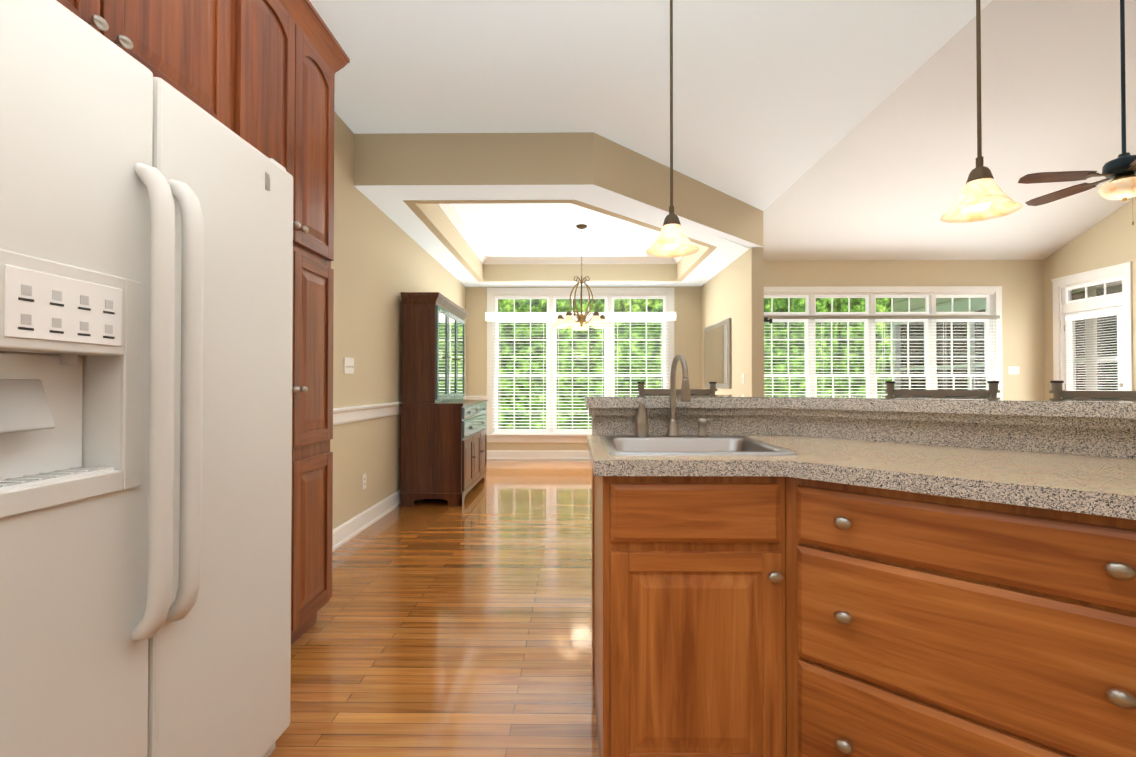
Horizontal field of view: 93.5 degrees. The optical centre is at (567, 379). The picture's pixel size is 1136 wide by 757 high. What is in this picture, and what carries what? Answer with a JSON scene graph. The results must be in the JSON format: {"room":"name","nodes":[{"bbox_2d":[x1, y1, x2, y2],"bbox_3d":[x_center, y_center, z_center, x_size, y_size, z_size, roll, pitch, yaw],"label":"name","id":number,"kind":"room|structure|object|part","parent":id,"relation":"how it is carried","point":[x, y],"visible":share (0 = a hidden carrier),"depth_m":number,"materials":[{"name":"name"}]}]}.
{"room":"kitchen","nodes":[
{"label":"kitchen","id":0,"kind":"room"},
{"bbox_2d":[330,111,465,529],"bbox_3d":[-1.686,-0.401,2.987,0.150,3.100,10.510,0,-1,1],"label":"wall","id":1,"kind":"structure","parent":0,"point":[381,262],"depth_m":4.25,"materials":[{"name":"beige paint"}]},
{"bbox_2d":[56,0,243,138],"bbox_3d":[-1.373,-1.139,1.260,0.505,0.780,1.080,0,-1,1],"label":"upper cabinet","id":2,"kind":"object","parent":1,"relation":"attached to","point":[196,47],"depth_m":1.57,"materials":[{"name":"brown wood"}]},
{"bbox_2d":[344,357,353,373],"bbox_3d":[-1.592,-0.101,3.898,0.015,0.118,0.165,0,-1,1],"label":"light switch","id":3,"kind":"object","parent":1,"relation":"attached to","point":[348,365],"visible":1,"depth_m":3.88,"materials":[{"name":"white plastic"}]},
{"bbox_2d":[362,473,365,489],"bbox_3d":[-1.592,0.797,4.178,0.008,0.118,0.072,0,-1,1],"label":"outlet","id":4,"kind":"object","parent":1,"relation":"attached to","point":[363,481],"visible":1,"depth_m":4.17,"materials":[{"name":"white plastic"}]},
{"bbox_2d":[332,489,400,551],"bbox_3d":[-1.573,1.106,5.315,0.022,0.135,5.520,0,-1,1],"label":"baseboard","id":5,"kind":"structure","parent":1,"relation":"attached to","point":[346,531],"depth_m":4.14,"materials":[{"name":"white wood"}]},
{"bbox_2d":[333,396,467,424],"bbox_3d":[-1.567,0.272,5.324,0.034,0.115,5.520,0,-1,1],"label":"trim","id":6,"kind":"structure","parent":1,"relation":"attached to","point":[343,415],"depth_m":4.15,"materials":[{"name":"white wood"}]},
{"bbox_2d":[268,459,786,756],"bbox_3d":[2.728,1.209,2.919,9.280,0.120,10.810,0,-1,1],"label":"floor","id":7,"kind":"structure","parent":0,"point":[439,628],"depth_m":2.40,"materials":[{"name":"brown wood"}]},
{"bbox_2d":[0,0,292,756],"bbox_3d":[-1.204,0.234,1.204,0.815,1.793,0.930,0,-1,1],"label":"fridge","id":8,"kind":"object","parent":7,"relation":"on","point":[146,266],"visible":1,"depth_m":1.05,"materials":[{"name":"white metal"}]},
{"bbox_2d":[244,0,339,644],"bbox_3d":[-1.362,-0.189,2.165,0.505,2.660,0.750,0,-1,1],"label":"tall cabinet","id":9,"kind":"object","parent":7,"relation":"on","point":[258,75],"depth_m":2.26,"materials":[{"name":"brown wood"}]},
{"bbox_2d":[400,292,487,506],"bbox_3d":[-1.228,0.189,5.606,0.615,1.975,1.390,0,-1,1],"label":"hutch","id":10,"kind":"object","parent":7,"relation":"on","point":[443,440],"visible":1,"depth_m":4.96,"materials":[{"name":"brown wood"}]},
{"bbox_2d":[637,382,716,394],"bbox_3d":[0.606,0.579,2.754,0.479,1.138,0.499,0,-1,1],"label":"bar stool","id":11,"kind":"object","parent":7,"relation":"on","point":[643,391],"visible":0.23,"depth_m":2.98,"materials":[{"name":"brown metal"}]},
{"bbox_2d":[584,353,1135,756],"bbox_3d":[1.288,0.517,1.243,2.459,1.227,2.289,0,-1,1],"label":"kitchen island","id":12,"kind":"object","parent":7,"relation":"on","point":[743,616],"depth_m":1.32,"materials":[{"name":"brown wood"}]},
{"bbox_3d":[1.288,0.130,1.247,2.459,0.452,2.289,0,-1,1],"label":"kitchen island top","id":13,"kind":"part","parent":12,"relation":"part of","materials":[{"name":"beige stone"}]},
{"bbox_2d":[885,381,999,396],"bbox_3d":[1.565,0.574,2.323,0.499,1.138,0.478,1,-1,-44],"label":"bar stool","id":14,"kind":"object","parent":7,"relation":"on","point":[991,391],"visible":0.21,"depth_m":2.46,"materials":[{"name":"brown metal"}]},
{"bbox_2d":[1049,381,1135,398],"bbox_3d":[1.988,0.570,1.890,0.499,1.138,0.478,1,-1,-44],"label":"bar stool","id":15,"kind":"object","parent":7,"relation":"on","point":[1056,390],"visible":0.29,"depth_m":2.12,"materials":[{"name":"brown wood"}]},
{"bbox_2d":[360,190,748,286],"bbox_3d":[0.204,-1.628,6.053,3.560,0.401,4.060,0,-1,1],"label":"ceiling","id":16,"kind":"structure","parent":0,"point":[521,223],"depth_m":6.18,"materials":[{"name":"white paint"}]},
{"bbox_2d":[438,204,693,263],"bbox_3d":[0.149,-1.706,6.000,2.766,0.084,3.246,0,-1,1],"label":"crown molding","id":17,"kind":"structure","parent":16,"relation":"attached to","point":[455,219],"depth_m":7.56,"materials":[{"name":"white"}]},
{"bbox_2d":[551,224,610,329],"bbox_3d":[0.152,-1.171,6.091,0.695,1.155,0.676,0,-1,1],"label":"chandelier","id":18,"kind":"object","parent":16,"relation":"hanging from","point":[596,320],"visible":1,"depth_m":6.05,"materials":[{"name":"brown metal"}]},
{"bbox_2d":[354,132,763,247],"bbox_3d":[0.257,-1.634,4.952,3.690,0.392,1.960,0,-1,1],"label":"soffit","id":19,"kind":"structure","parent":0,"point":[596,163],"depth_m":3.99,"materials":[{"name":"beige paint"}]},
{"bbox_2d":[309,0,1135,259],"bbox_3d":[2.728,-2.623,2.959,8.680,1.544,10.210,0,-1,1],"label":"ceiling","id":20,"kind":"structure","parent":0,"point":[773,100],"depth_m":3.92,"materials":[{"name":"white paint"}]},
{"bbox_2d":[645,0,698,256],"bbox_3d":[0.450,-1.208,2.325,0.228,1.300,0.228,0,-1,1],"label":"pendant light","id":21,"kind":"object","parent":20,"relation":"hanging from","point":[672,240],"visible":1,"depth_m":2.32,"materials":[{"name":"beige glass"}]},
{"bbox_2d":[940,0,1022,222],"bbox_3d":[1.440,-1.222,1.874,0.228,1.280,0.228,0,-1,1],"label":"pendant light","id":22,"kind":"object","parent":20,"relation":"hanging from","point":[983,196],"visible":1,"depth_m":1.86,"materials":[{"name":"beige glass"}]},
{"bbox_2d":[1018,0,1135,224],"bbox_3d":[4.155,-2.216,4.059,1.336,2.124,1.345,0,-1,1],"label":"ceiling fan","id":23,"kind":"object","parent":20,"relation":"hanging from","point":[1120,170],"visible":1,"depth_m":4.03,"materials":[{"name":"brown wood"}]},
{"bbox_2d":[701,247,763,394],"bbox_3d":[2.060,-0.309,6.903,0.130,3.000,2.290,0,-1,1],"label":"wall","id":24,"kind":"structure","parent":0,"point":[734,290],"depth_m":6.11,"materials":[{"name":"beige paint"}]},
{"bbox_2d":[704,318,730,387],"bbox_3d":[1.979,-0.317,7.124,0.031,0.860,1.230,0,-1,1],"label":"framed mirror","id":25,"kind":"object","parent":24,"relation":"attached to","point":[717,352],"visible":0.94,"depth_m":6.96,"materials":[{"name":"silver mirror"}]},
{"bbox_2d":[465,260,1044,449],"bbox_3d":[2.864,-0.347,8.114,8.830,3.100,0.150,0,-1,1],"label":"wall","id":26,"kind":"structure","parent":0,"point":[1021,282],"depth_m":8.03,"materials":[{"name":"beige paint"}]},
{"bbox_2d":[487,450,589,459],"bbox_3d":[0.243,1.135,8.043,3.530,0.135,0.022,0,-1,1],"label":"baseboard","id":27,"kind":"structure","parent":26,"relation":"attached to","point":[491,454],"depth_m":8.05,"materials":[{"name":"white wood"}]},
{"bbox_2d":[487,288,674,442],"bbox_3d":[0.189,-0.219,8.116,2.870,2.335,0.205,0,-1,1],"label":"window","id":28,"kind":"structure","parent":26,"relation":"in","point":[607,295],"depth_m":8.09,"materials":[{"name":"white wood"}]},
{"bbox_2d":[485,312,675,433],"bbox_3d":[0.187,-0.095,8.007,2.854,1.825,0.078,0,-1,1],"label":"blinds","id":29,"kind":"object","parent":28,"relation":"attached to","point":[553,316],"visible":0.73,"depth_m":7.99,"materials":[{"name":"white plastic"}]},
{"bbox_2d":[764,317,771,323],"bbox_3d":[2.180,-0.615,5.890,0.135,0.170,0.060,0,-1,1],"label":"bracket","id":30,"kind":"object","parent":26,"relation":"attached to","point":[767,320],"visible":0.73,"depth_m":5.88,"materials":[{"name":"black metal"}]},
{"bbox_2d":[764,286,1002,397],"bbox_3d":[4.588,-0.225,8.065,3.840,2.345,0.205,0,-1,1],"label":"window","id":31,"kind":"structure","parent":26,"relation":"in","point":[991,296],"depth_m":8.07,"materials":[{"name":"white wood"}]},
{"bbox_2d":[764,315,999,394],"bbox_3d":[4.587,-0.068,7.963,3.640,1.770,0.063,0,-1,1],"label":"window blinds","id":32,"kind":"object","parent":31,"relation":"attached to","point":[900,317],"visible":0.5,"depth_m":7.95,"materials":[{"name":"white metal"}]},
{"bbox_2d":[1008,366,1019,373],"bbox_3d":[6.668,-0.138,7.984,0.165,0.118,0.015,0,-1,1],"label":"light switch","id":33,"kind":"object","parent":26,"relation":"attached to","point":[1013,369],"visible":1,"depth_m":7.99,"materials":[{"name":"white plastic"}]},
{"bbox_2d":[1044,197,1135,397],"bbox_3d":[7.155,-1.073,3.911,0.150,4.464,8.170,0,-1,1],"label":"wall","id":34,"kind":"structure","parent":0,"point":[1109,240],"depth_m":7.21,"materials":[{"name":"beige paint"}]},
{"bbox_2d":[1051,262,1132,397],"bbox_3d":[7.180,-0.143,7.274,0.178,2.675,1.115,0,-1,1],"label":"door frame","id":35,"kind":"structure","parent":34,"relation":"attached to","point":[1066,303],"depth_m":7.26,"materials":[{"name":"white wood"}]},
{"bbox_2d":[1064,306,1122,390],"bbox_3d":[7.140,0.109,7.277,0.138,2.121,0.858,0,-1,1],"label":"patio door","id":36,"kind":"structure","parent":34,"relation":"in","point":[1071,319],"depth_m":7.31,"materials":[{"name":"white"}]},
{"label":"outside","id":37,"kind":"structure","parent":0,"visible":0},
{"bbox_3d":[5.305,1.788,13.779,70.000,0.150,52.000,0,-1,1],"label":"ground","id":38,"kind":"structure","parent":37,"visible":0},
{"bbox_2d":[892,280,1121,389],"bbox_3d":[9.639,-1.013,8.957,4.900,5.350,7.600,0,-1,1],"label":"porch","id":39,"kind":"object","parent":38,"relation":"on","point":[962,351],"depth_m":10.02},
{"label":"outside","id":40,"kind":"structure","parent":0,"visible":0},
{"bbox_2d":[498,298,892,428],"bbox_3d":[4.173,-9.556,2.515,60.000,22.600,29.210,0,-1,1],"label":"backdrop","id":41,"kind":"structure","parent":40,"point":[635,305],"depth_m":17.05,"materials":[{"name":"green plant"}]}
]}

